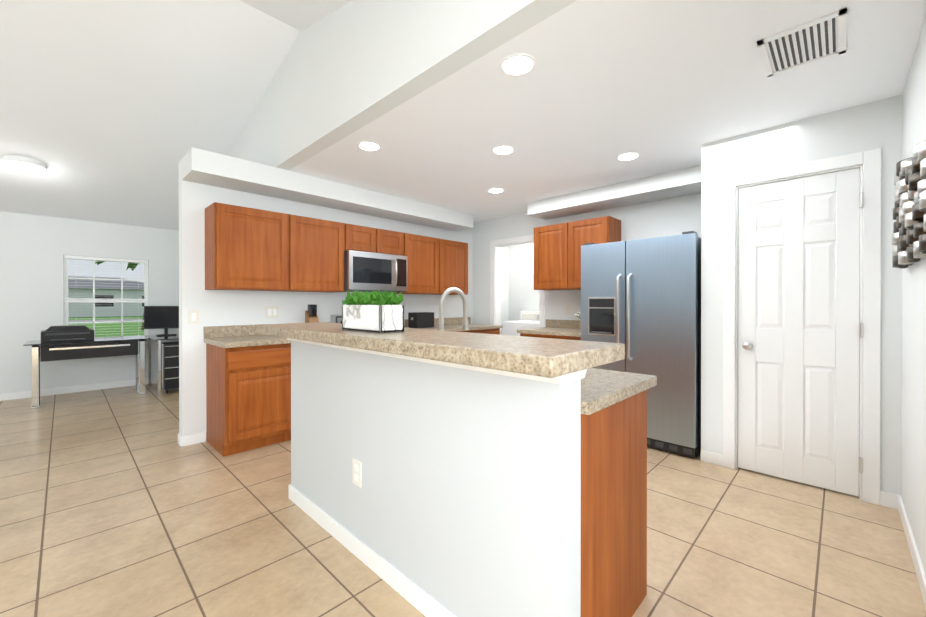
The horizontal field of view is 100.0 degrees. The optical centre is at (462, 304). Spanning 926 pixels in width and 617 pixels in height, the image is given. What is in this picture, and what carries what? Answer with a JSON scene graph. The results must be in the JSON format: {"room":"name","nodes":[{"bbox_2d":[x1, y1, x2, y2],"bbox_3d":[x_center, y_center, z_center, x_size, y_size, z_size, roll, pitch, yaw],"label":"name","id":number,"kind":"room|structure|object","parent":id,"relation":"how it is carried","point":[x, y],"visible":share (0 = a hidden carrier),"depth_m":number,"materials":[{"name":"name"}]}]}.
{"room":"kitchen","nodes":[
{"label":"kitchen","id":0,"kind":"room"},
{"bbox_2d":[0,211,178,393],"bbox_3d":[-8.120,-0.094,2.517,0.120,2.600,10.620,0,0,44],"label":"wall","id":1,"kind":"structure","parent":0,"point":[34,249],"depth_m":5.19,"materials":[{"name":"paint"}]},
{"bbox_2d":[0,377,157,400],"bbox_3d":[-8.114,1.163,2.432,0.012,0.085,10.500,0,0,44],"label":"baseboard","id":2,"kind":"structure","parent":1,"relation":"attached to","point":[45,392],"depth_m":5.30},
{"bbox_2d":[63,255,151,343],"bbox_3d":[-5.093,-0.044,5.586,0.120,1.260,0.960,0,0,44],"label":"window","id":3,"kind":"structure","parent":1,"relation":"in","point":[145,300],"depth_m":5.51,"materials":[{"name":"white plastic"}]},
{"bbox_2d":[64,255,147,337],"bbox_3d":[-5.079,-0.067,5.572,0.022,1.207,0.884,0,0,44],"label":"window blinds","id":4,"kind":"object","parent":3,"relation":"attached to","point":[84,258],"visible":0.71,"depth_m":5.56,"materials":[{"name":"white plastic"}]},
{"bbox_2d":[0,0,351,230],"bbox_3d":[-4.675,-1.609,-0.916,10.000,1.389,10.510,0,0,44],"label":"ceiling","id":5,"kind":"structure","parent":0,"point":[113,111],"depth_m":3.42,"materials":[{"name":"paint"}]},
{"bbox_2d":[2,155,46,173],"bbox_3d":[-4.598,-1.452,4.082,0.310,0.130,0.310,0,0,44],"label":"ceiling light","id":6,"kind":"object","parent":5,"relation":"attached to","point":[24,164],"visible":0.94,"depth_m":4.00,"materials":[{"name":"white glass"}]},
{"bbox_2d":[179,159,471,435],"bbox_3d":[-1.124,-0.021,4.689,0.120,2.440,3.750,0,0,44],"label":"wall","id":7,"kind":"structure","parent":0,"point":[224,307],"depth_m":3.55,"materials":[{"name":"paint"}]},
{"bbox_2d":[189,310,198,323],"bbox_3d":[-2.326,0.103,3.361,0.008,0.120,0.075,0,0,44],"label":"light switch","id":8,"kind":"object","parent":7,"relation":"attached to","point":[193,314],"depth_m":3.36,"materials":[{"name":"white plastic"}]},
{"bbox_2d":[205,202,300,291],"bbox_3d":[-1.918,-0.489,3.539,0.338,0.714,0.665,0,0,44],"label":"upper cabinet","id":9,"kind":"object","parent":7,"relation":"attached to","point":[249,249],"depth_m":3.38,"materials":[{"name":"brown wood"}]},
{"bbox_2d":[266,306,278,317],"bbox_3d":[-1.876,0.072,3.824,0.008,0.120,0.120,0,0,44],"label":"light switch","id":10,"kind":"object","parent":7,"relation":"attached to","point":[272,311],"depth_m":3.82,"materials":[{"name":"white plastic"}]},
{"bbox_2d":[297,216,348,291],"bbox_3d":[-1.561,-0.490,3.907,0.338,0.714,0.640,0,0,44],"label":"upper cabinet","id":11,"kind":"object","parent":7,"relation":"attached to","point":[321,244],"depth_m":3.84,"materials":[{"name":"brown wood"}]},
{"bbox_2d":[204,317,471,336],"bbox_3d":[-1.080,0.237,4.630,0.022,0.100,3.416,0,0,44],"label":"backsplash","id":12,"kind":"structure","parent":7,"relation":"attached to","point":[235,330],"depth_m":3.59,"materials":[{"name":"beige stone"}]},
{"bbox_2d":[349,224,384,253],"bbox_3d":[-1.182,-0.706,4.296,0.338,0.284,0.447,0,0,44],"label":"upper cabinet","id":13,"kind":"object","parent":7,"relation":"attached to","point":[361,238],"depth_m":4.20,"materials":[{"name":"brown wood"}]},
{"bbox_2d":[344,250,407,292],"bbox_3d":[-1.030,-0.355,4.364,0.461,0.414,0.749,0,0,44],"label":"microwave","id":14,"kind":"object","parent":13,"relation":"attached to","point":[371,271],"visible":0.85,"depth_m":4.20,"materials":[{"name":"silver metal"}]},
{"bbox_2d":[385,230,404,255],"bbox_3d":[-0.967,-0.707,4.516,0.338,0.284,0.448,0,0,44],"label":"upper cabinet","id":15,"kind":"object","parent":7,"relation":"attached to","point":[394,241],"depth_m":4.47,"materials":[{"name":"brown wood"}]},
{"bbox_2d":[396,233,444,293],"bbox_3d":[-0.593,-0.493,4.901,0.338,0.714,0.625,0,0,44],"label":"upper cabinet","id":16,"kind":"object","parent":7,"relation":"attached to","point":[426,255],"depth_m":4.80,"materials":[{"name":"brown wood"}]},
{"bbox_2d":[437,240,467,294],"bbox_3d":[-0.257,-0.494,5.247,0.338,0.714,0.619,0,0,44],"label":"upper cabinet","id":17,"kind":"object","parent":7,"relation":"attached to","point":[456,253],"depth_m":5.18,"materials":[{"name":"brown wood"}]},
{"bbox_2d":[228,0,576,169],"bbox_3d":[-1.631,-0.598,3.528,8.010,3.600,0.120,0,0,44],"label":"wall","id":18,"kind":"structure","parent":0,"point":[347,69],"depth_m":2.48,"materials":[{"name":"paint"}]},
{"bbox_2d":[0,383,925,616],"bbox_3d":[-1.300,1.244,-0.221,13.720,0.060,16.200,0,0,44],"label":"floor","id":19,"kind":"structure","parent":0,"point":[118,502],"depth_m":2.02,"materials":[{"name":"tile"}]},
{"bbox_2d":[23,336,149,408],"bbox_3d":[-4.827,0.824,5.044,0.680,0.747,1.130,0,0,44],"label":"desk","id":20,"kind":"object","parent":19,"relation":"on","point":[105,347],"visible":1,"depth_m":4.84,"materials":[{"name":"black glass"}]},
{"bbox_2d":[41,325,93,342],"bbox_3d":[-4.956,0.357,4.882,0.480,0.185,0.460,0,0,44],"label":"printer","id":21,"kind":"object","parent":20,"relation":"on","point":[64,333],"visible":0.98,"depth_m":4.76,"materials":[{"name":"black plastic"}]},
{"bbox_2d":[145,334,178,395],"bbox_3d":[-4.159,0.823,5.538,0.950,0.747,0.470,0,0,44],"label":"desk","id":22,"kind":"object","parent":19,"relation":"on","point":[160,338],"visible":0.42,"depth_m":5.35,"materials":[{"name":"silver glass"}]},
{"bbox_2d":[144,306,178,335],"bbox_3d":[-4.345,0.232,5.702,0.189,0.430,0.503,0,0,44],"label":"monitor","id":23,"kind":"object","parent":22,"relation":"on","point":[165,318],"visible":0.77,"depth_m":5.66,"materials":[{"name":"black plastic"}]},
{"bbox_2d":[156,341,178,393],"bbox_3d":[-4.052,0.852,5.442,0.476,0.687,0.319,0,0,44],"label":"drawer pedestal","id":24,"kind":"object","parent":19,"relation":"on","point":[169,365],"visible":0.44,"depth_m":5.24,"materials":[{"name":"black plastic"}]},
{"bbox_2d":[206,345,290,456],"bbox_3d":[-1.823,0.768,3.454,0.598,0.870,0.652,0,0,44],"label":"base cabinet","id":25,"kind":"object","parent":19,"relation":"on","point":[248,387],"depth_m":3.19,"materials":[{"name":"brown wood"}]},
{"bbox_2d":[204,333,290,348],"bbox_3d":[-1.643,0.310,3.617,0.627,0.040,1.178,0,0,44],"label":"countertop","id":26,"kind":"structure","parent":25,"relation":"on","point":[260,339],"depth_m":3.23,"materials":[{"name":"beige stone"}]},
{"bbox_2d":[305,305,318,322],"bbox_3d":[-1.517,0.143,3.935,0.149,0.291,0.100,0,0,44],"label":"knife block","id":27,"kind":"object","parent":26,"relation":"on","point":[311,316],"visible":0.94,"depth_m":3.92,"materials":[{"name":"brown wood"}]},
{"bbox_2d":[330,315,341,322],"bbox_3d":[-0.957,0.655,4.295,0.651,1.090,0.745,0,0,44],"label":"range","id":28,"kind":"object","parent":19,"relation":"on","point":[335,318],"visible":0.08,"depth_m":4.22,"materials":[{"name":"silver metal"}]},
{"bbox_2d":[291,341,580,616],"bbox_3d":[-0.354,0.690,1.811,1.880,1.035,0.125,0,0,44],"label":"wall","id":29,"kind":"structure","parent":19,"relation":"on","point":[464,500],"depth_m":1.42,"materials":[{"name":"paint"}]},
{"bbox_2d":[353,458,361,487],"bbox_3d":[-0.510,0.808,1.870,0.075,0.120,0.008,0,0,44],"label":"outlet","id":30,"kind":"object","parent":29,"relation":"attached to","point":[357,472],"visible":1,"depth_m":1.86,"materials":[{"name":"white plastic"}]},
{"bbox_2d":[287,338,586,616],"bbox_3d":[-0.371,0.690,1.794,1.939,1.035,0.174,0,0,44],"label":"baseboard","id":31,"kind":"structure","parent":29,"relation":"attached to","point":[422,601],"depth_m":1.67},
{"bbox_2d":[255,322,624,377],"bbox_3d":[-0.368,0.145,1.774,2.030,0.051,0.435,0,0,44],"label":"bar","id":32,"kind":"object","parent":29,"relation":"on","point":[545,357],"visible":1,"depth_m":1.21,"materials":[{"name":"stone"}]},
{"bbox_2d":[342,290,403,332],"bbox_3d":[-0.416,0.024,1.773,0.378,0.189,0.200,0,0,44],"label":"planter","id":33,"kind":"object","parent":32,"relation":"on","point":[375,312],"visible":1,"depth_m":1.69,"materials":[{"name":"stone"}]},
{"bbox_2d":[464,329,483,333],"bbox_3d":[-0.201,0.763,5.122,0.598,0.870,0.648,0,0,44],"label":"base cabinet","id":34,"kind":"object","parent":19,"relation":"on","point":[469,330],"depth_m":5.07,"materials":[{"name":"brown wood"}]},
{"bbox_2d":[484,329,499,334],"bbox_3d":[0.118,0.762,5.450,0.598,0.870,0.572,0,0,44],"label":"base cabinet","id":35,"kind":"object","parent":19,"relation":"on","point":[486,331],"depth_m":5.33,"materials":[{"name":"brown wood"}]},
{"bbox_2d":[404,325,502,331],"bbox_3d":[-0.191,0.306,5.110,0.627,0.040,1.488,0,0,44],"label":"countertop","id":36,"kind":"structure","parent":35,"relation":"on","point":[457,328],"depth_m":5.06,"materials":[{"name":"beige stone"}]},
{"bbox_2d":[408,312,433,327],"bbox_3d":[-0.527,0.189,4.873,0.170,0.192,0.295,0,0,44],"label":"toaster","id":37,"kind":"object","parent":36,"relation":"on","point":[420,319],"visible":1,"depth_m":4.80,"materials":[{"name":"black plastic"}]},
{"bbox_2d":[502,311,538,335],"bbox_3d":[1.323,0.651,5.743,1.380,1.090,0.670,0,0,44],"label":"dryer","id":38,"kind":"object","parent":19,"relation":"on","point":[528,319],"visible":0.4,"depth_m":5.89,"materials":[{"name":"white metal"}]},
{"bbox_2d":[517,319,580,339],"bbox_3d":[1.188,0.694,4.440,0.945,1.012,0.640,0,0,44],"label":"countertop","id":39,"kind":"structure","parent":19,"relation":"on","point":[563,329],"depth_m":4.45,"materials":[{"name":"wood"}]},
{"bbox_2d":[574,312,580,330],"bbox_3d":[1.331,0.173,4.313,0.189,0.227,0.170,0,0,44],"label":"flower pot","id":40,"kind":"object","parent":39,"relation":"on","point":[577,314],"visible":0.17,"depth_m":4.31,"materials":[{"name":"ceramic"}]},
{"bbox_2d":[581,387,651,616],"bbox_3d":[0.372,0.773,1.613,0.556,0.870,0.597,0,0,44],"label":"base cabinet","id":41,"kind":"object","parent":19,"relation":"on","point":[613,493],"depth_m":1.39,"materials":[{"name":"brown wood"}]},
{"bbox_2d":[581,368,656,414],"bbox_3d":[-0.090,0.315,2.072,1.915,0.040,0.612,0,0,44],"label":"countertop","id":42,"kind":"structure","parent":41,"relation":"on","point":[601,389],"depth_m":1.43,"materials":[{"name":"beige stone"}]},
{"bbox_2d":[581,231,700,457],"bbox_3d":[1.742,0.306,3.620,0.950,1.762,0.987,0,0,44],"label":"refrigerator","id":43,"kind":"object","parent":19,"relation":"on","point":[641,299],"visible":0.65,"depth_m":3.18,"materials":[{"name":"silver metal"}]},
{"bbox_2d":[501,246,507,334],"bbox_3d":[0.419,-0.026,6.432,0.100,2.440,0.900,0,0,44],"label":"wall","id":44,"kind":"structure","parent":0,"point":[504,250],"depth_m":6.66,"materials":[{"name":"paint"}]},
{"bbox_2d":[508,243,538,320],"bbox_3d":[1.476,-0.026,6.143,2.020,2.440,0.100,0,0,44],"label":"wall","id":45,"kind":"structure","parent":0,"point":[518,294],"depth_m":6.56,"materials":[{"name":"paint"}]},
{"bbox_2d":[513,272,533,288],"bbox_3d":[1.440,-0.380,5.854,1.430,0.258,0.347,0,0,44],"label":"wire shelf","id":46,"kind":"object","parent":45,"relation":"attached to","point":[532,273],"visible":0.21,"depth_m":6.18,"materials":[{"name":"white metal"}]},
{"bbox_2d":[472,193,700,326],"bbox_3d":[1.339,-0.021,4.826,3.460,2.440,0.120,0,0,44],"label":"wall","id":47,"kind":"structure","parent":0,"point":[669,217],"depth_m":4.79,"materials":[{"name":"paint"}]},
{"bbox_2d":[490,234,544,334],"bbox_3d":[0.767,0.134,5.371,0.910,2.125,0.136,0,0,44],"label":"door frame","id":48,"kind":"structure","parent":47,"relation":"attached to","point":[495,281],"depth_m":5.59,"materials":[{"name":"white wood"}]},
{"bbox_2d":[566,305,570,314],"bbox_3d":[1.298,0.069,4.777,0.070,0.120,0.006,0,0,44],"label":"outlet","id":49,"kind":"object","parent":47,"relation":"attached to","point":[568,310],"visible":0.5,"depth_m":4.76,"materials":[{"name":"beige plastic"}]},
{"bbox_2d":[534,216,620,290],"bbox_3d":[1.305,-0.561,4.531,0.940,0.760,0.340,0,0,44],"label":"upper cabinet","id":50,"kind":"object","parent":47,"relation":"attached to","point":[557,256],"visible":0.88,"depth_m":4.43,"materials":[{"name":"brown wood"}]},
{"bbox_2d":[289,0,925,222],"bbox_3d":[1.611,-1.290,4.348,4.510,0.100,5.580,0,0,44],"label":"ceiling","id":51,"kind":"structure","parent":0,"point":[662,86],"depth_m":2.34,"materials":[{"name":"paint"}]},
{"bbox_2d":[182,147,472,230],"bbox_3d":[-1.122,-1.149,4.335,0.368,0.178,3.250,0,0,44],"label":"soffit","id":52,"kind":"structure","parent":51,"relation":"attached to","point":[201,166],"depth_m":3.77,"materials":[{"name":"paint"}]},
{"bbox_2d":[357,141,381,150],"bbox_3d":[-0.730,-1.232,3.026,0.189,0.006,0.189,0,0,-1],"label":"recessed light","id":53,"kind":"object","parent":51,"relation":"in","point":[364,145],"depth_m":3.02,"materials":[{"name":"white plastic"}]},
{"bbox_2d":[487,188,504,192],"bbox_3d":[0.357,-1.236,4.214,0.189,0.006,0.189,0,0,-1],"label":"recessed light","id":54,"kind":"object","parent":51,"relation":"in","point":[493,190],"depth_m":4.19,"materials":[{"name":"white plastic"}]},
{"bbox_2d":[492,145,514,154],"bbox_3d":[0.323,-1.233,3.104,0.189,0.006,0.189,0,0,-1],"label":"recessed light","id":55,"kind":"object","parent":51,"relation":"in","point":[502,149],"depth_m":3.10,"materials":[{"name":"white plastic"}]},
{"bbox_2d":[499,53,535,76],"bbox_3d":[0.282,-1.229,2.000,0.189,0.006,0.189,0,0,-1],"label":"recessed light","id":56,"kind":"object","parent":51,"relation":"in","point":[518,64],"depth_m":1.99,"materials":[{"name":"white plastic"}]},
{"bbox_2d":[527,165,700,219],"bbox_3d":[1.621,-1.163,4.184,1.955,0.148,0.398,0,0,44],"label":"soffit","id":57,"kind":"structure","parent":51,"relation":"attached to","point":[677,183],"depth_m":4.00,"materials":[{"name":"paint"}]},
{"bbox_2d":[616,152,640,160],"bbox_3d":[1.375,-1.233,3.238,0.189,0.006,0.189,0,0,-1],"label":"recessed light","id":58,"kind":"object","parent":51,"relation":"in","point":[627,156],"depth_m":3.23,"materials":[{"name":"white plastic"}]},
{"bbox_2d":[757,7,846,76],"bbox_3d":[1.613,-1.226,1.849,0.300,0.012,0.380,0,0,44],"label":"ceiling vent","id":59,"kind":"object","parent":51,"relation":"in","point":[815,40],"visible":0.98,"depth_m":1.83,"materials":[{"name":"white metal"}]},
{"bbox_2d":[701,94,902,495],"bbox_3d":[2.285,-0.015,2.636,1.150,2.440,0.100,0,0,44],"label":"wall","id":60,"kind":"structure","parent":0,"point":[866,127],"depth_m":2.53,"materials":[{"name":"paint"}]},
{"bbox_2d":[738,168,863,496],"bbox_3d":[2.232,0.171,2.612,0.640,2.044,0.106,0,0,44],"label":"pantry door","id":61,"kind":"structure","parent":60,"relation":"in","point":[800,329],"depth_m":2.60,"materials":[{"name":"white wood"}]},
{"bbox_2d":[723,148,880,504],"bbox_3d":[2.258,0.133,2.651,0.800,2.145,0.116,0,0,44],"label":"door frame","id":62,"kind":"structure","parent":60,"relation":"attached to","point":[870,319],"depth_m":2.40,"materials":[{"name":"white wood"}]},
{"bbox_2d":[901,16,925,573],"bbox_3d":[1.747,-0.191,1.344,0.120,2.800,2.700,0,0,44],"label":"wall","id":63,"kind":"structure","parent":0,"point":[913,443],"depth_m":1.87,"materials":[{"name":"paint"}]},
{"bbox_2d":[891,493,925,607],"bbox_3d":[1.728,1.166,1.437,0.030,0.085,2.400,0,0,44],"label":"baseboard","id":64,"kind":"structure","parent":63,"relation":"attached to","point":[891,500],"depth_m":1.86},
{"bbox_2d":[892,140,925,268],"bbox_3d":[1.615,-0.452,1.341,0.064,0.518,2.282,0,0,44],"label":"sculpture","id":65,"kind":"object","parent":63,"relation":"attached to","point":[909,230],"visible":1,"depth_m":1.64,"materials":[{"name":"silver metal"}]},
{"label":"outside","id":66,"kind":"structure","parent":0,"visible":0},
{"bbox_2d":[68,316,143,337],"bbox_3d":[-38.855,1.275,51.523,112.280,0.060,140.000,0,0,44],"label":"lawn","id":67,"kind":"structure","parent":66,"point":[103,328],"depth_m":25.10,"materials":[{"name":"green plant"}]},
{"bbox_2d":[68,276,143,316],"bbox_3d":[-43.798,-0.974,43.769,11.000,4.495,17.000,0,0,44],"label":"house","id":68,"kind":"structure","parent":67,"relation":"on","point":[104,292],"depth_m":42.29,"materials":[{"name":"paint"}]},
{"bbox_2d":[95,261,143,329],"bbox_3d":[-15.743,-0.846,19.737,3.841,4.275,4.293,0,0,44],"label":"palm tree","id":69,"kind":"object","parent":67,"relation":"on","point":[131,265],"visible":0.02,"depth_m":20.10,"materials":[{"name":"green plant"}]}
]}

